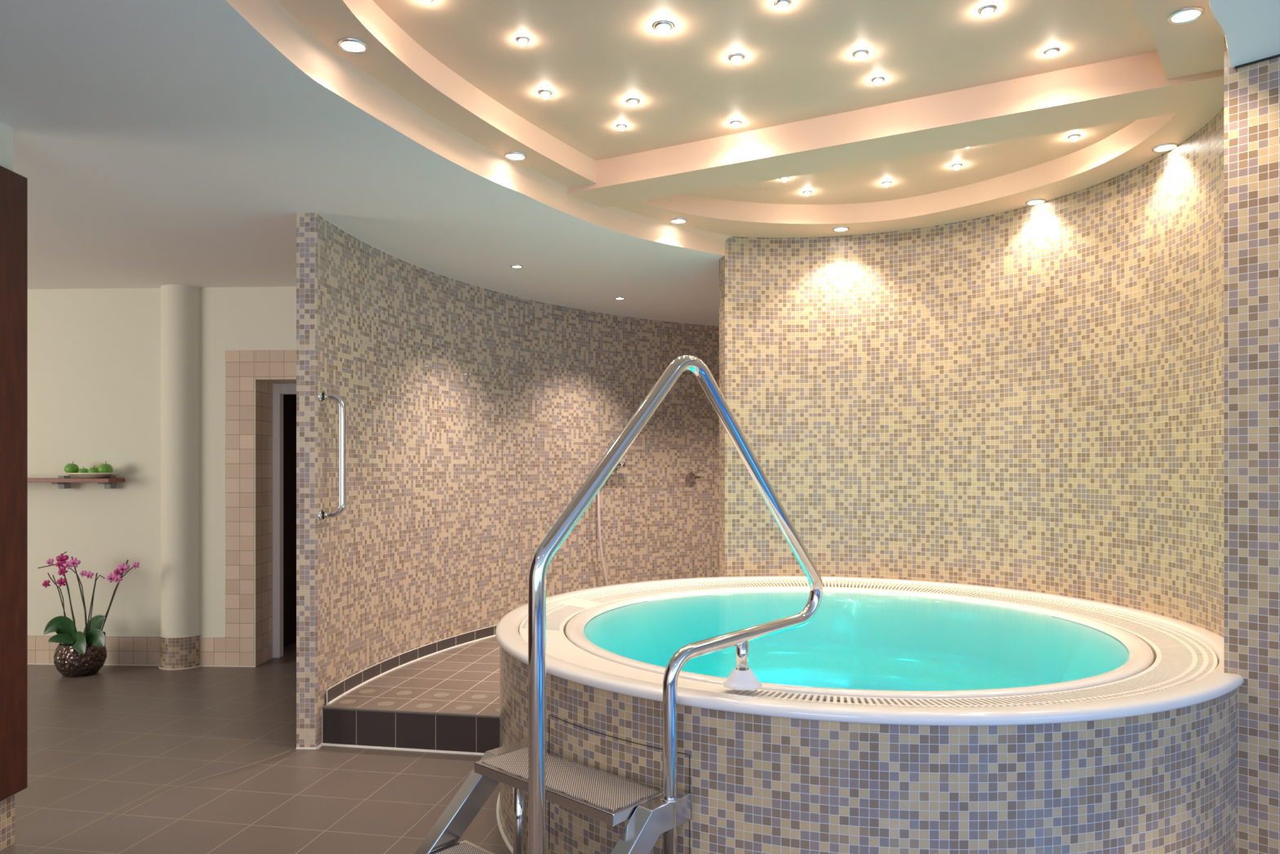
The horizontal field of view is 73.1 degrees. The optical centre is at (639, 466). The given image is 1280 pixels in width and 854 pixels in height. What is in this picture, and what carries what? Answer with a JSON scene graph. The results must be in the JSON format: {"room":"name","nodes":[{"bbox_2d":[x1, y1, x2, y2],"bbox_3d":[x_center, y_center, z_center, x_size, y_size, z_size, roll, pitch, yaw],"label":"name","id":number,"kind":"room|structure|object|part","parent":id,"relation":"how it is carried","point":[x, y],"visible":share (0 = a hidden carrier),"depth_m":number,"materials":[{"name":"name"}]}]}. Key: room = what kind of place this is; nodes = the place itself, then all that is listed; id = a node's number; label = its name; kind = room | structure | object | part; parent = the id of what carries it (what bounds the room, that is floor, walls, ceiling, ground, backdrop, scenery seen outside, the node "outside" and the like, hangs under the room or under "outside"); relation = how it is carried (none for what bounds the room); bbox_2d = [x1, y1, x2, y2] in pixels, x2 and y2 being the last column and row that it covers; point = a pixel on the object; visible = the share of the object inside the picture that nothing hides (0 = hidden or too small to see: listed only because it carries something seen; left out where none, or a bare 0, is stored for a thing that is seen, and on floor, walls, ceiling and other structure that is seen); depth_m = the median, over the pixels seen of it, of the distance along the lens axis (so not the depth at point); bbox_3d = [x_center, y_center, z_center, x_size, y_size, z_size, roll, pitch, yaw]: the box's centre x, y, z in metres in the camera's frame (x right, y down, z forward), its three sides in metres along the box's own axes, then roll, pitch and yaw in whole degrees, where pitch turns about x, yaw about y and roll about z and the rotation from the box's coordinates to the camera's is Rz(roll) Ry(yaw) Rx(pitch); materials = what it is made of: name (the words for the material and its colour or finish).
{"room":"spa hot tub room","nodes":[
{"label":"spa hot tub room","id":0,"kind":"room"},
{"bbox_2d":[0,121,13,171],"bbox_3d":[-2.375,-0.028,0.083,0.150,2.429,6.165,0,0,0],"label":"wall","id":1,"kind":"structure","parent":0,"point":[6,131],"depth_m":3.13,"materials":[{"name":"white paint"}]},
{"bbox_2d":[0,794,14,850],"bbox_3d":[-2.375,1.282,0.085,0.158,0.190,6.169,0,0,0],"label":"baseboard","id":2,"kind":"structure","parent":1,"relation":"attached to","point":[7,805],"depth_m":3.13,"materials":[{"name":"tile"}]},
{"bbox_2d":[0,165,27,801],"bbox_3d":[-2.278,0.059,1.891,0.040,2.249,2.583,0,0,0],"label":"wooden panel","id":3,"kind":"object","parent":1,"relation":"attached to","point":[13,186],"visible":1,"depth_m":3.10,"materials":[{"name":"brown wood"}]},
{"bbox_2d":[27,286,296,636],"bbox_3d":[-4.175,0.052,6.025,5.657,2.649,0.001,0,0,3],"label":"wall","id":4,"kind":"structure","parent":0,"point":[94,355],"depth_m":6.00,"materials":[{"name":"yellow paint"}]},
{"bbox_2d":[27,475,124,488],"bbox_3d":[-4.147,0.104,5.897,1.150,0.090,0.195,0,0,0],"label":"wall shelf","id":5,"kind":"object","parent":4,"relation":"attached to","point":[64,482],"visible":0.93,"depth_m":5.80,"materials":[{"name":"brown wood"}]},
{"bbox_2d":[63,472,118,478],"bbox_3d":[-3.749,0.058,5.895,0.356,0.038,0.196,0,0,0],"label":"plate","id":6,"kind":"object","parent":5,"relation":"on","point":[81,475],"visible":0.97,"depth_m":5.83,"materials":[{"name":"beige ceramic"}]},
{"bbox_2d":[64,461,79,472],"bbox_3d":[-3.877,0.004,5.886,0.086,0.091,0.086,0,0,23],"label":"apple","id":7,"kind":"object","parent":6,"relation":"on","point":[69,468],"visible":0.78,"depth_m":5.86,"materials":[{"name":"green food"}]},
{"bbox_2d":[77,466,88,472],"bbox_3d":[-3.801,0.030,5.894,0.070,0.073,0.070,0,0,28],"label":"apple","id":8,"kind":"object","parent":6,"relation":"on","point":[83,469],"visible":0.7,"depth_m":5.87,"materials":[{"name":"green food"}]},
{"bbox_2d":[87,466,98,472],"bbox_3d":[-3.728,0.027,5.891,0.075,0.079,0.075,0,0,35],"label":"apple","id":9,"kind":"object","parent":6,"relation":"on","point":[92,469],"visible":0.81,"depth_m":5.86,"materials":[{"name":"green food"}]},
{"bbox_2d":[97,461,113,472],"bbox_3d":[-3.642,0.005,5.879,0.089,0.093,0.089,0,0,32],"label":"apple","id":10,"kind":"object","parent":6,"relation":"on","point":[103,468],"visible":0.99,"depth_m":5.85,"materials":[{"name":"green food"}]},
{"bbox_2d":[27,635,225,665],"bbox_3d":[-4.930,1.277,6.054,4.140,0.200,0.203,0,0,0],"label":"baseboard","id":11,"kind":"structure","parent":4,"relation":"attached to","point":[120,650],"depth_m":5.99,"materials":[{"name":"beige tile"}]},
{"bbox_2d":[27,379,255,666],"bbox_3d":[-4.822,0.390,6.047,4.361,1.986,0.013,0,0,3],"label":"trim","id":12,"kind":"structure","parent":4,"relation":"attached to","point":[255,380],"depth_m":5.95,"materials":[{"name":"beige"}]},
{"bbox_2d":[158,634,200,670],"bbox_3d":[-3.179,1.270,5.924,0.302,0.228,0.140,0,0,0],"label":"trim","id":13,"kind":"structure","parent":4,"relation":"attached to","point":[159,667],"depth_m":5.88,"materials":[{"name":"beige"}]},
{"bbox_2d":[225,350,296,666],"bbox_3d":[-2.272,0.287,6.077,1.162,2.180,0.308,0,0,3],"label":"trim","id":14,"kind":"structure","parent":4,"relation":"attached to","point":[242,367],"depth_m":5.95,"materials":[{"name":"beige tile"}]},
{"bbox_2d":[257,379,296,383],"bbox_3d":[-2.174,-0.603,6.073,0.949,0.001,0.355,0,0,0],"label":"trim","id":15,"kind":"structure","parent":4,"relation":"attached to","point":[273,381],"depth_m":6.10,"materials":[{"name":"yellow paint"}]},
{"bbox_2d":[160,284,199,636],"bbox_3d":[-3.179,-0.055,5.925,0.271,2.434,0.114,0,0,0],"label":"wall column","id":16,"kind":"structure","parent":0,"point":[180,304],"depth_m":5.88,"materials":[{"name":"yellow paint"}]},
{"bbox_2d":[160,635,200,668],"bbox_3d":[-3.179,1.270,5.928,0.286,0.215,0.131,0,0,0],"label":"column base","id":17,"kind":"structure","parent":16,"relation":"attached to","point":[180,652],"depth_m":5.88,"materials":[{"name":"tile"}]},
{"bbox_2d":[0,641,511,853],"bbox_3d":[-1.200,1.377,3.000,11.600,0.001,12.000,0,0,0],"label":"floor","id":18,"kind":"structure","parent":0,"point":[102,744],"depth_m":3.81,"materials":[{"name":"brown tile"}]},
{"bbox_2d":[37,551,139,676],"bbox_3d":[-3.670,0.969,5.716,0.633,0.816,0.300,0,0,24],"label":"potted orchid","id":19,"kind":"object","parent":18,"relation":"on","point":[77,653],"visible":1,"depth_m":5.71,"materials":[{"name":"green plant"}]},
{"bbox_3d":[-3.938,0.775,5.721,0.054,0.051,0.008,0,0,0],"label":"flower","id":20,"kind":"part","parent":19,"relation":"part of","materials":[{"name":"pink plant"}]},
{"bbox_3d":[-3.912,0.630,5.721,0.052,0.048,0.008,0,0,0],"label":"flower","id":21,"kind":"part","parent":19,"relation":"part of","materials":[{"name":"pink plant"}]},
{"bbox_3d":[-3.861,0.922,5.740,0.162,0.437,0.006,0,0,0],"label":"stem","id":22,"kind":"part","parent":19,"relation":"part of","materials":[{"name":"brown"}]},
{"bbox_3d":[-3.848,0.645,5.721,0.059,0.054,0.009,0,0,0],"label":"flower","id":23,"kind":"part","parent":19,"relation":"part of","materials":[{"name":"pink plant"}]},
{"bbox_3d":[-3.836,0.763,5.721,0.068,0.061,0.010,0,0,0],"label":"flower","id":24,"kind":"part","parent":19,"relation":"part of","materials":[{"name":"pink plant"}]},
{"bbox_3d":[-3.843,0.929,5.740,0.133,0.422,0.006,0,0,0],"label":"stem","id":25,"kind":"part","parent":19,"relation":"part of","materials":[{"name":"brown"}]},
{"bbox_3d":[-3.838,0.897,5.740,0.334,0.507,0.006,0,0,0],"label":"stem","id":26,"kind":"part","parent":19,"relation":"part of","materials":[{"name":"brown"}]},
{"bbox_3d":[-3.832,0.610,5.721,0.084,0.074,0.012,0,0,0],"label":"flower","id":27,"kind":"part","parent":19,"relation":"part of","materials":[{"name":"pink plant"}]},
{"bbox_3d":[-3.828,0.690,5.721,0.064,0.065,0.010,0,0,0],"label":"flower","id":28,"kind":"part","parent":19,"relation":"part of","materials":[{"name":"pink plant"}]},
{"bbox_3d":[-3.791,0.649,5.721,0.057,0.055,0.009,0,0,0],"label":"flower","id":29,"kind":"part","parent":19,"relation":"part of","materials":[{"name":"pink plant"}]},
{"bbox_3d":[-3.803,0.850,5.740,0.104,0.579,0.006,0,0,0],"label":"stem","id":30,"kind":"part","parent":19,"relation":"part of","materials":[{"name":"brown"}]},
{"bbox_3d":[-3.747,0.633,5.721,0.072,0.064,0.010,0,0,0],"label":"flower","id":31,"kind":"part","parent":19,"relation":"part of","materials":[{"name":"pink plant"}]},
{"bbox_3d":[-3.722,1.271,5.740,0.298,0.212,0.298,0,0,0],"label":"pot","id":32,"kind":"part","parent":19,"relation":"part of","materials":[{"name":"brown ceramic"}]},
{"bbox_3d":[-3.692,0.706,5.721,0.048,0.044,0.007,0,0,0],"label":"flower","id":33,"kind":"part","parent":19,"relation":"part of","materials":[{"name":"pink plant"}]},
{"bbox_3d":[-3.651,0.715,5.721,0.056,0.050,0.008,0,0,0],"label":"flower","id":34,"kind":"part","parent":19,"relation":"part of","materials":[{"name":"pink plant"}]},
{"bbox_3d":[-3.615,0.915,5.740,0.110,0.398,0.006,0,0,0],"label":"stem","id":35,"kind":"part","parent":19,"relation":"part of","materials":[{"name":"brown"}]},
{"bbox_3d":[-3.505,0.735,5.721,0.071,0.065,0.010,0,0,0],"label":"flower","id":36,"kind":"part","parent":19,"relation":"part of","materials":[{"name":"pink plant"}]},
{"bbox_3d":[-3.483,0.878,5.740,0.237,0.438,0.006,0,0,0],"label":"stem","id":37,"kind":"part","parent":19,"relation":"part of","materials":[{"name":"brown"}]},
{"bbox_3d":[-3.461,0.695,5.721,0.060,0.054,0.009,0,0,0],"label":"flower","id":38,"kind":"part","parent":19,"relation":"part of","materials":[{"name":"pink plant"}]},
{"bbox_3d":[-3.460,0.741,5.721,0.058,0.058,0.009,0,0,0],"label":"flower","id":39,"kind":"part","parent":19,"relation":"part of","materials":[{"name":"pink plant"}]},
{"bbox_3d":[-3.428,0.671,5.721,0.084,0.074,0.012,0,0,0],"label":"flower","id":40,"kind":"part","parent":19,"relation":"part of","materials":[{"name":"pink plant"}]},
{"bbox_3d":[-3.346,0.652,5.721,0.051,0.047,0.008,0,0,0],"label":"flower","id":41,"kind":"part","parent":19,"relation":"part of","materials":[{"name":"pink plant"}]},
{"bbox_2d":[323,636,499,715],"bbox_3d":[0.403,1.187,5.918,3.994,0.001,3.952,0,0,0],"label":"platform","id":42,"kind":"object","parent":18,"relation":"on","point":[464,679],"visible":0.14,"depth_m":4.67,"materials":[{"name":"tile"}]},
{"bbox_2d":[322,706,499,718],"bbox_3d":[-0.865,1.194,4.155,1.450,0.016,0.016,0,0,10],"label":"trim","id":43,"kind":"structure","parent":42,"relation":"attached to","point":[323,707],"depth_m":4.19,"materials":[{"name":"brown"}]},
{"bbox_2d":[413,355,822,853],"bbox_3d":[-0.141,0.538,2.586,1.256,1.678,0.801,0,0,-44],"label":"entry steps","id":44,"kind":"structure","parent":18,"relation":"on","point":[611,799],"depth_m":2.37,"materials":[{"name":"silver metal"}]},
{"bbox_3d":[-0.398,1.183,2.843,0.040,0.388,0.040,0,0,0],"label":"leg","id":45,"kind":"part","parent":44,"relation":"part of","materials":[{"name":"silver metal"}]},
{"bbox_3d":[0.302,0.552,2.550,0.037,0.102,0.037,0,0,0],"label":"support post","id":46,"kind":"part","parent":44,"relation":"part of","materials":[{"name":"silver metal"}]},
{"bbox_2d":[495,575,1244,853],"bbox_3d":[0.845,1.015,3.685,2.886,0.744,2.886,0,0,7],"label":"tub","id":47,"kind":"object","parent":18,"relation":"on","point":[905,716],"visible":0.93,"depth_m":2.53,"materials":[{"name":"tile"}]},
{"bbox_2d":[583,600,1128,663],"bbox_3d":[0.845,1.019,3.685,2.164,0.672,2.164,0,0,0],"label":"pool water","id":48,"kind":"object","parent":47,"relation":"in","point":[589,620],"visible":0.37,"depth_m":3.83,"materials":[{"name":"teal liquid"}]},
{"bbox_2d":[519,579,1217,706],"bbox_3d":[0.845,0.672,3.685,2.696,0.026,2.696,0,0,0],"label":"grille","id":49,"kind":"object","parent":47,"relation":"attached to","point":[1184,673],"depth_m":3.02,"materials":[{"name":"white plastic"}]},
{"bbox_2d":[283,394,296,648],"bbox_3d":[-2.174,0.207,6.590,1.149,2.340,0.600,0,0,0],"label":"door","id":50,"kind":"structure","parent":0,"point":[289,400],"depth_m":6.65,"materials":[{"name":"brown"}]},
{"bbox_2d":[272,383,296,657],"bbox_3d":[-2.174,0.387,6.255,0.951,1.980,0.070,0,0,0],"label":"door frame","id":51,"kind":"structure","parent":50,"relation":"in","point":[278,389],"depth_m":6.22,"materials":[{"name":"gray paint"}]},
{"bbox_2d":[296,212,719,747],"bbox_3d":[-0.205,0.068,6.432,1.068,2.619,5.245,0,0,44],"label":"wall","id":52,"kind":"structure","parent":0,"point":[455,482],"depth_m":5.75,"materials":[{"name":"tile"}]},
{"bbox_2d":[111,750,290,819],"bbox_3d":[-1.913,1.377,3.794,0.074,0.004,0.900,0,0,24],"label":"trim","id":53,"kind":"structure","parent":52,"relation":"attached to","point":[289,750],"depth_m":3.78,"materials":[{"name":"beige"}]},
{"bbox_2d":[318,388,345,522],"bbox_3d":[-1.516,-0.055,4.267,0.123,0.661,0.074,0,0,0],"label":"grab bar","id":54,"kind":"object","parent":52,"relation":"attached to","point":[322,397],"visible":1,"depth_m":4.25,"materials":[{"name":"silver metal"}]},
{"bbox_3d":[-1.571,0.238,4.267,0.011,0.074,0.074,0,0,3],"label":"mounting plate","id":55,"kind":"part","parent":54,"relation":"part of","materials":[{"name":"silver metal"}]},
{"bbox_3d":[-1.571,-0.349,4.267,0.011,0.074,0.074,0,0,3],"label":"mounting plate","id":56,"kind":"part","parent":54,"relation":"part of","materials":[{"name":"silver metal"}]},
{"bbox_2d":[322,742,484,755],"bbox_3d":[-0.865,1.377,4.149,1.450,0.018,0.018,0,0,10],"label":"trim","id":57,"kind":"structure","parent":52,"relation":"attached to","point":[324,744],"depth_m":4.19,"materials":[{"name":"beige"}]},
{"bbox_2d":[322,709,499,752],"bbox_3d":[-0.865,1.287,4.151,1.450,0.180,0.001,0,0,10],"label":"step riser","id":58,"kind":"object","parent":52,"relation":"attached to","point":[408,731],"depth_m":4.20,"materials":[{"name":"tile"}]},
{"bbox_2d":[325,624,497,705],"bbox_3d":[-0.284,1.151,6.359,0.827,0.072,4.767,0,0,42],"label":"baseboard","id":59,"kind":"structure","parent":52,"relation":"attached to","point":[351,682],"depth_m":5.16,"materials":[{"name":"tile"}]},
{"bbox_2d":[425,363,435,369],"bbox_3d":[-1.310,-0.629,5.404,0.065,0.041,0.032,0,0,20],"label":"robe hook","id":60,"kind":"object","parent":52,"relation":"attached to","point":[427,365],"visible":1,"depth_m":5.40,"materials":[{"name":"silver metal"}]},
{"bbox_2d":[464,371,473,377],"bbox_3d":[-1.143,-0.620,5.787,0.065,0.041,0.032,0,0,27],"label":"robe hook","id":61,"kind":"object","parent":52,"relation":"attached to","point":[466,373],"visible":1,"depth_m":5.79,"materials":[{"name":"silver metal"}]},
{"bbox_2d":[295,212,719,749],"bbox_3d":[-0.192,0.071,6.372,0.976,2.635,5.186,0,0,43],"label":"trim","id":62,"kind":"structure","parent":52,"relation":"attached to","point":[320,745],"depth_m":5.26,"materials":[{"name":"beige"}]},
{"bbox_2d":[596,462,625,586],"bbox_3d":[-0.247,0.601,6.940,0.278,1.297,0.079,0,0,-41],"label":"shower mixer","id":63,"kind":"object","parent":52,"relation":"attached to","point":[621,464],"visible":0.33,"depth_m":6.85,"materials":[{"name":"silver metal"}]},
{"bbox_3d":[-0.147,-0.015,7.006,0.040,0.048,0.048,0,0,-41],"label":"knob","id":64,"kind":"part","parent":63,"relation":"part of","materials":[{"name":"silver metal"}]},
{"bbox_2d":[688,468,703,472],"bbox_3d":[0.487,0.031,7.414,0.132,0.039,0.122,0,0,0],"label":"soap dish","id":65,"kind":"object","parent":52,"relation":"attached to","point":[691,470],"visible":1,"depth_m":7.38,"materials":[{"name":"silver metal"}]},
{"bbox_2d":[0,0,1279,325],"bbox_3d":[-1.200,-1.363,3.000,11.800,0.243,12.200,0,0,0],"label":"ceiling","id":66,"kind":"structure","parent":0,"point":[157,144],"depth_m":3.38,"materials":[{"name":"white paint"}]},
{"bbox_2d":[337,37,368,53],"bbox_3d":[-0.923,-1.354,2.775,0.094,0.008,0.094,0,0,0],"label":"recessed light","id":67,"kind":"object","parent":66,"relation":"in","point":[353,46],"visible":1,"depth_m":2.77,"materials":[{"name":"white glass"}]},
{"bbox_2d":[420,0,433,4],"bbox_3d":[-0.668,-1.454,2.692,0.048,0.023,0.048,0,0,0],"label":"recessed light","id":68,"kind":"object","parent":66,"relation":"in","point":[424,2],"visible":1,"depth_m":2.69,"materials":[{"name":"white glass"}]},
{"bbox_3d":[-0.668,-1.453,2.692,0.025,0.020,0.025,0,0,0],"label":"bulb","id":69,"kind":"part","parent":68,"relation":"part of","materials":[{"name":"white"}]},
{"bbox_2d":[505,151,526,160],"bbox_3d":[-0.541,-1.354,3.761,0.094,0.008,0.094,0,0,0],"label":"recessed light","id":70,"kind":"object","parent":66,"relation":"in","point":[514,156],"visible":1,"depth_m":3.75,"materials":[{"name":"white glass"}]},
{"bbox_2d":[511,264,523,268],"bbox_3d":[-0.762,-1.240,5.339,0.073,0.006,0.073,0,0,0],"label":"recessed light","id":71,"kind":"object","parent":66,"relation":"in","point":[516,266],"visible":1,"depth_m":5.33,"materials":[{"name":"white glass"}]},
{"bbox_2d":[516,36,529,45],"bbox_3d":[-0.401,-1.455,2.958,0.045,0.021,0.045,0,0,0],"label":"recessed light","id":72,"kind":"object","parent":66,"relation":"in","point":[522,41],"visible":1,"depth_m":2.95,"materials":[{"name":"white glass"}]},
{"bbox_3d":[-0.401,-1.454,2.958,0.023,0.019,0.023,0,0,0],"label":"bulb","id":73,"kind":"part","parent":72,"relation":"part of","materials":[{"name":"white glass"}]},
{"bbox_2d":[538,89,551,98],"bbox_3d":[-0.371,-1.454,3.376,0.052,0.025,0.052,0,0,0],"label":"recessed light","id":74,"kind":"object","parent":66,"relation":"in","point":[545,94],"visible":1,"depth_m":3.37,"materials":[{"name":"white glass"}]},
{"bbox_3d":[-0.371,-1.452,3.376,0.027,0.022,0.027,0,0,0],"label":"bulb","id":75,"kind":"part","parent":74,"relation":"part of","materials":[{"name":"white glass"}]},
{"bbox_2d":[614,297,624,299],"bbox_3d":[-0.148,-1.240,6.346,0.073,0.006,0.073,0,0,0],"label":"recessed light","id":76,"kind":"object","parent":66,"relation":"in","point":[615,298],"visible":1,"depth_m":6.33,"materials":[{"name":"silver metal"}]},
{"bbox_2d":[616,124,626,130],"bbox_3d":[-0.080,-1.455,3.706,0.045,0.021,0.045,0,0,0],"label":"recessed light","id":77,"kind":"object","parent":66,"relation":"in","point":[620,126],"visible":1,"depth_m":3.70,"materials":[{"name":"white glass"}]},
{"bbox_3d":[-0.080,-1.454,3.706,0.023,0.019,0.023,0,0,0],"label":"bulb","id":78,"kind":"part","parent":77,"relation":"part of","materials":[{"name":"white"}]},
{"bbox_2d":[626,97,639,106],"bbox_3d":[-0.028,-1.453,3.451,0.054,0.026,0.054,0,0,0],"label":"recessed light","id":79,"kind":"object","parent":66,"relation":"in","point":[633,102],"visible":1,"depth_m":3.44,"materials":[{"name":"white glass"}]},
{"bbox_3d":[-0.028,-1.452,3.451,0.028,0.022,0.028,0,0,0],"label":"bulb","id":80,"kind":"part","parent":79,"relation":"part of","materials":[{"name":"white glass"}]},
{"bbox_2d":[653,21,673,35],"bbox_3d":[0.078,-1.451,2.866,0.066,0.032,0.066,0,0,0],"label":"recessed light","id":81,"kind":"object","parent":66,"relation":"in","point":[663,28],"visible":1,"depth_m":2.85,"materials":[{"name":"white glass"}]},
{"bbox_3d":[0.078,-1.449,2.866,0.034,0.027,0.034,0,0,0],"label":"bulb","id":82,"kind":"part","parent":81,"relation":"part of","materials":[{"name":"white glass"}]},
{"bbox_2d":[670,217,687,223],"bbox_3d":[0.213,-1.354,4.750,0.094,0.008,0.094,0,0,0],"label":"recessed light","id":83,"kind":"object","parent":66,"relation":"in","point":[677,220],"visible":1,"depth_m":4.74,"materials":[{"name":"white glass"}]},
{"bbox_2d":[730,120,741,128],"bbox_3d":[0.408,-1.454,3.671,0.048,0.023,0.048,0,0,0],"label":"recessed light","id":84,"kind":"object","parent":66,"relation":"in","point":[735,123],"visible":1,"depth_m":3.66,"materials":[{"name":"white glass"}]},
{"bbox_3d":[0.408,-1.453,3.671,0.025,0.020,0.025,0,0,0],"label":"bulb","id":85,"kind":"part","parent":84,"relation":"part of","materials":[{"name":"white glass"}]},
{"bbox_2d":[728,53,744,64],"bbox_3d":[0.345,-1.453,3.084,0.055,0.026,0.055,0,0,0],"label":"recessed light","id":86,"kind":"object","parent":66,"relation":"in","point":[735,58],"visible":1,"depth_m":3.07,"materials":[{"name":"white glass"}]},
{"bbox_3d":[0.345,-1.451,3.084,0.029,0.023,0.029,0,0,0],"label":"bulb","id":87,"kind":"part","parent":86,"relation":"part of","materials":[{"name":"white glass"}]},
{"bbox_3d":[0.614,-1.465,3.053,2.962,0.001,3.522,0,0,0],"label":"dome panel","id":88,"kind":"part","parent":66,"relation":"part of","materials":[{"name":"beige paint"}]},
{"bbox_2d":[774,0,790,10],"bbox_3d":[0.451,-1.454,2.724,0.048,0.023,0.048,0,0,0],"label":"recessed light","id":89,"kind":"object","parent":66,"relation":"in","point":[782,5],"visible":1,"depth_m":2.71,"materials":[{"name":"white glass"}]},
{"bbox_3d":[0.451,-1.453,2.724,0.025,0.020,0.025,0,0,0],"label":"bulb","id":90,"kind":"part","parent":89,"relation":"part of","materials":[{"name":"white glass"}]},
{"bbox_2d":[780,177,788,182],"bbox_3d":[0.731,-1.455,4.371,0.045,0.021,0.045,0,0,0],"label":"recessed light","id":91,"kind":"object","parent":66,"relation":"in","point":[784,180],"visible":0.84,"depth_m":4.36,"materials":[{"name":"white glass"}]},
{"bbox_2d":[802,190,811,195],"bbox_3d":[0.891,-1.455,4.596,0.046,0.022,0.046,0,0,0],"label":"recessed light","id":92,"kind":"object","parent":66,"relation":"in","point":[807,193],"visible":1,"depth_m":4.59,"materials":[{"name":"white glass"}]},
{"bbox_2d":[832,226,849,231],"bbox_3d":[1.145,-1.354,4.913,0.094,0.008,0.094,0,0,0],"label":"recessed light","id":93,"kind":"object","parent":66,"relation":"in","point":[842,228],"visible":1,"depth_m":4.90,"materials":[{"name":"white glass"}]},
{"bbox_2d":[853,49,868,60],"bbox_3d":[0.781,-1.454,3.055,0.052,0.025,0.052,0,0,0],"label":"recessed light","id":94,"kind":"object","parent":66,"relation":"in","point":[860,55],"visible":1,"depth_m":3.04,"materials":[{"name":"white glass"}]},
{"bbox_3d":[0.781,-1.452,3.055,0.027,0.022,0.027,0,0,0],"label":"bulb","id":95,"kind":"part","parent":94,"relation":"part of","materials":[{"name":"white glass"}]},
{"bbox_2d":[871,76,884,85],"bbox_3d":[0.900,-1.454,3.262,0.048,0.023,0.048,0,0,0],"label":"recessed light","id":96,"kind":"object","parent":66,"relation":"in","point":[877,80],"visible":1,"depth_m":3.25,"materials":[{"name":"white glass"}]},
{"bbox_3d":[0.900,-1.453,3.262,0.025,0.020,0.025,0,0,0],"label":"bulb","id":97,"kind":"part","parent":96,"relation":"part of","materials":[{"name":"white glass"}]},
{"bbox_2d":[881,181,891,186],"bbox_3d":[1.272,-1.454,4.446,0.048,0.023,0.048,0,0,0],"label":"recessed light","id":98,"kind":"object","parent":66,"relation":"in","point":[886,184],"visible":1,"depth_m":4.44,"materials":[{"name":"white glass"}]},
{"bbox_2d":[951,163,962,169],"bbox_3d":[1.539,-1.454,4.189,0.051,0.024,0.051,0,0,0],"label":"recessed light","id":99,"kind":"object","parent":66,"relation":"in","point":[957,166],"visible":1,"depth_m":4.18,"materials":[{"name":"white glass"}]},
{"bbox_3d":[1.539,-1.452,4.189,0.027,0.021,0.027,0,0,0],"label":"bulb","id":100,"kind":"part","parent":99,"relation":"part of","materials":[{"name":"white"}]},
{"bbox_2d":[978,4,996,17],"bbox_3d":[1.113,-1.454,2.763,0.052,0.025,0.052,0,0,0],"label":"recessed light","id":101,"kind":"object","parent":66,"relation":"in","point":[986,11],"visible":1,"depth_m":2.75,"materials":[{"name":"white glass"}]},
{"bbox_3d":[1.113,-1.452,2.763,0.027,0.022,0.027,0,0,0],"label":"bulb","id":102,"kind":"part","parent":101,"relation":"part of","materials":[{"name":"white glass"}]},
{"bbox_2d":[1025,198,1045,205],"bbox_3d":[2.021,-1.354,4.409,0.094,0.008,0.094,0,0,0],"label":"recessed light","id":103,"kind":"object","parent":66,"relation":"in","point":[1037,201],"visible":1,"depth_m":4.40,"materials":[{"name":"white glass"}]},
{"bbox_2d":[1044,48,1059,57],"bbox_3d":[1.450,-1.454,3.039,0.048,0.023,0.048,0,0,0],"label":"recessed light","id":104,"kind":"object","parent":66,"relation":"in","point":[1051,52],"visible":1,"depth_m":3.03,"materials":[{"name":"white glass"}]},
{"bbox_3d":[1.450,-1.453,3.039,0.025,0.020,0.025,0,0,0],"label":"bulb","id":105,"kind":"part","parent":104,"relation":"part of","materials":[{"name":"white glass"}]},
{"bbox_2d":[1067,133,1080,142],"bbox_3d":[1.923,-1.454,3.822,0.051,0.024,0.051,0,0,0],"label":"recessed light","id":106,"kind":"object","parent":66,"relation":"in","point":[1073,138],"visible":1,"depth_m":3.81,"materials":[{"name":"white glass"}]},
{"bbox_3d":[1.923,-1.452,3.822,0.026,0.021,0.026,0,0,0],"label":"bulb","id":107,"kind":"part","parent":106,"relation":"part of","materials":[{"name":"white glass"}]},
{"bbox_2d":[1151,142,1177,152],"bbox_3d":[2.224,-1.354,3.659,0.094,0.008,0.094,0,0,0],"label":"recessed light","id":108,"kind":"object","parent":66,"relation":"in","point":[1166,147],"visible":1,"depth_m":3.65,"materials":[{"name":"white glass"}]},
{"bbox_2d":[1167,6,1204,24],"bbox_3d":[1.637,-1.354,2.588,0.094,0.008,0.094,0,0,0],"label":"recessed light","id":109,"kind":"object","parent":66,"relation":"in","point":[1184,15],"visible":1,"depth_m":2.58,"materials":[{"name":"white glass"}]},
{"bbox_2d":[719,106,1223,637],"bbox_3d":[1.679,0.005,4.248,1.042,2.744,2.871,0,0,-34],"label":"wall","id":110,"kind":"structure","parent":0,"point":[1029,397],"depth_m":4.62,"materials":[{"name":"tile"}]},
{"bbox_2d":[1223,35,1279,853],"bbox_3d":[3.469,0.005,1.803,3.280,2.744,3.718,0,0,0],"label":"wall","id":111,"kind":"structure","parent":0,"point":[1251,92],"depth_m":2.65,"materials":[{"name":"tile"}]},
{"bbox_2d":[1235,53,1279,68],"bbox_3d":[3.216,-1.240,1.310,3.870,0.008,0.007,0,0,45],"label":"trim","id":112,"kind":"structure","parent":111,"relation":"attached to","point":[1278,55],"depth_m":2.63,"materials":[{"name":"grey metal"}]}
]}

